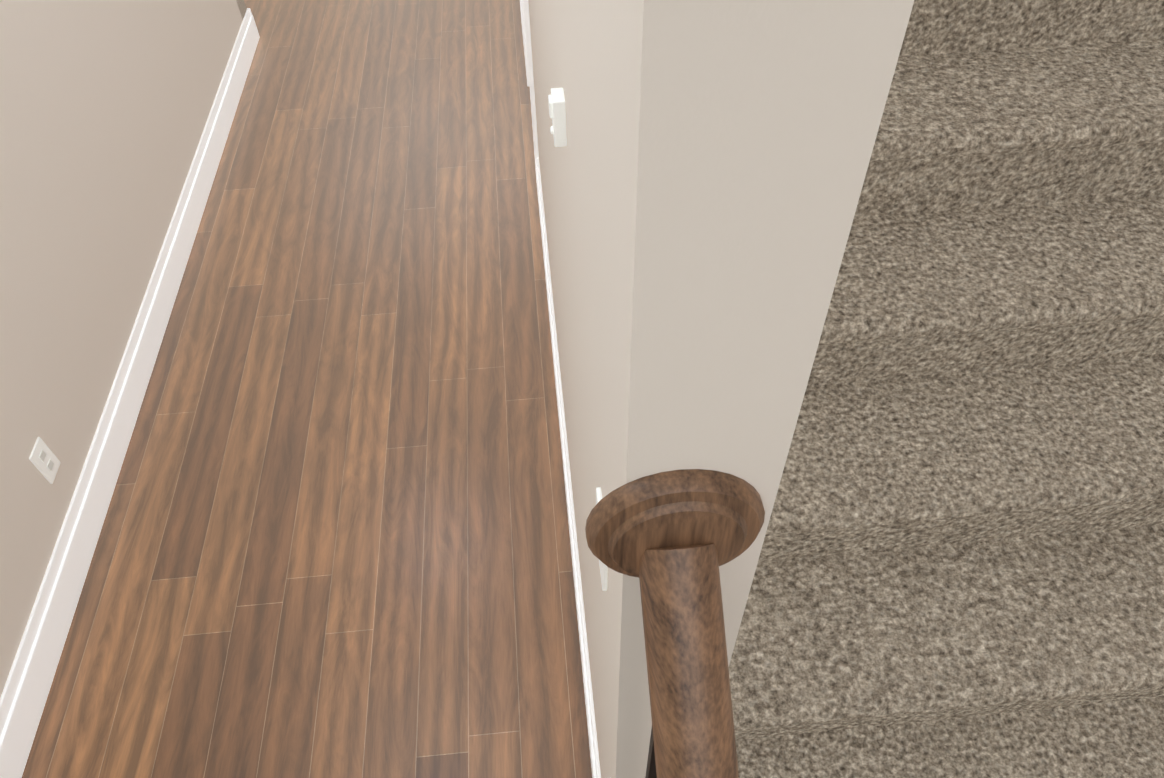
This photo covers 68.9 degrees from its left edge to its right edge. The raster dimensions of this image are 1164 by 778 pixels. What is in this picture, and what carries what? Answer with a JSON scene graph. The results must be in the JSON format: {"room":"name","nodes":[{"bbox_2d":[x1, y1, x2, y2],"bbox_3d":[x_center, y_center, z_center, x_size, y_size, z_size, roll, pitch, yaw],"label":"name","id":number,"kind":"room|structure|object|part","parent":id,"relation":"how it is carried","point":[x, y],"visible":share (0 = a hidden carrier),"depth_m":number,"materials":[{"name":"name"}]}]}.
{"room":"home staircase","nodes":[
{"label":"home staircase","id":0,"kind":"room"},
{"bbox_2d":[0,0,245,697],"bbox_3d":[-1.526,-0.493,1.668,0.120,2.440,5.625,-5,49,-3],"label":"wall","id":1,"kind":"structure","parent":0,"point":[105,107],"depth_m":2.50,"materials":[{"name":"beige paint"}]},
{"bbox_2d":[29,437,59,483],"bbox_3d":[-1.432,0.191,2.264,0.008,0.116,0.072,-5,49,-3],"label":"outlet","id":2,"kind":"object","parent":1,"relation":"attached to","point":[44,460],"visible":1,"depth_m":2.26,"materials":[{"name":"white plastic"}]},
{"bbox_2d":[0,9,258,777],"bbox_3d":[-1.436,0.244,2.537,0.016,0.158,5.625,-5,49,-3],"label":"baseboard","id":3,"kind":"structure","parent":1,"relation":"attached to","point":[26,690],"depth_m":2.56,"materials":[{"name":"white wood"}]},
{"bbox_2d":[236,0,246,18],"bbox_3d":[-3.083,-2.464,3.398,2.745,2.440,0.120,-5,49,-3],"label":"wall","id":4,"kind":"structure","parent":0,"point":[240,3],"depth_m":4.23,"materials":[{"name":"beige paint"}]},
{"bbox_2d":[247,8,259,37],"bbox_3d":[-1.753,-1.879,4.367,0.136,0.158,0.016,-5,49,-3],"label":"baseboard","id":5,"kind":"structure","parent":4,"relation":"attached to","point":[251,15],"depth_m":4.35,"materials":[{"name":"white wood"}]},
{"bbox_2d":[22,0,591,777],"bbox_3d":[-0.485,-1.377,4.061,7.800,0.080,10.270,-5,49,-3],"label":"floor","id":6,"kind":"structure","parent":0,"point":[334,538],"depth_m":2.64,"materials":[{"name":"brown wood"}]},
{"bbox_2d":[728,0,1163,777],"bbox_3d":[0.577,-1.025,1.844,1.060,2.785,4.436,-5,49,-3],"label":"stairs","id":7,"kind":"structure","parent":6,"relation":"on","point":[960,568],"depth_m":1.51,"materials":[{"name":"beige carpet"}]},
{"bbox_2d":[528,0,913,777],"bbox_3d":[-0.084,-1.211,2.248,0.120,2.440,4.050,-5,49,-3],"label":"wall","id":8,"kind":"structure","parent":0,"point":[704,170],"depth_m":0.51,"materials":[{"name":"beige paint"}]},
{"bbox_2d":[520,0,526,76],"bbox_3d":[-0.286,-1.770,4.237,0.019,0.158,0.585,-5,49,-3],"label":"baseboard","id":9,"kind":"structure","parent":8,"relation":"attached to","point":[522,28],"depth_m":4.27,"materials":[{"name":"white wood"}]},
{"bbox_2d":[521,0,538,182],"bbox_3d":[-0.179,-1.851,3.023,0.136,2.105,0.884,-5,49,-3],"label":"trim","id":10,"kind":"structure","parent":8,"relation":"attached to","point":[527,39],"depth_m":3.22,"materials":[{"name":"white wood"}]},
{"bbox_2d":[548,88,566,146],"bbox_3d":[-0.032,-0.351,1.097,0.020,0.065,0.035,-5,49,-3],"label":"light switch","id":11,"kind":"object","parent":8,"relation":"attached to","point":[556,102],"visible":1,"depth_m":1.08,"materials":[{"name":"white plastic"}]},
{"bbox_2d":[536,158,600,777],"bbox_3d":[-0.054,0.150,2.583,0.019,0.158,2.725,-5,49,-3],"label":"baseboard","id":12,"kind":"structure","parent":8,"relation":"attached to","point":[593,743],"depth_m":2.35,"materials":[{"name":"white wood"}]},
{"bbox_2d":[596,487,606,590],"bbox_3d":[0.023,0.176,0.989,0.006,0.116,0.072,-5,49,-3],"label":"light switch","id":13,"kind":"object","parent":8,"relation":"attached to","point":[603,569],"visible":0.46,"depth_m":0.98,"materials":[{"name":"white plastic"}]},
{"bbox_2d":[585,469,764,777],"bbox_3d":[0.121,0.859,1.009,0.144,1.617,0.722,-5,49,-3],"label":"rail","id":14,"kind":"object","parent":8,"relation":"attached to","point":[673,540],"visible":1,"depth_m":0.65,"materials":[{"name":"brown wood"}]},
{"bbox_3d":[0.108,0.500,0.650,0.062,0.499,0.645,-5,49,-3],"label":"handrail open","id":15,"kind":"part","parent":14,"relation":"part of","materials":[{"name":"brown wood"}]}
]}

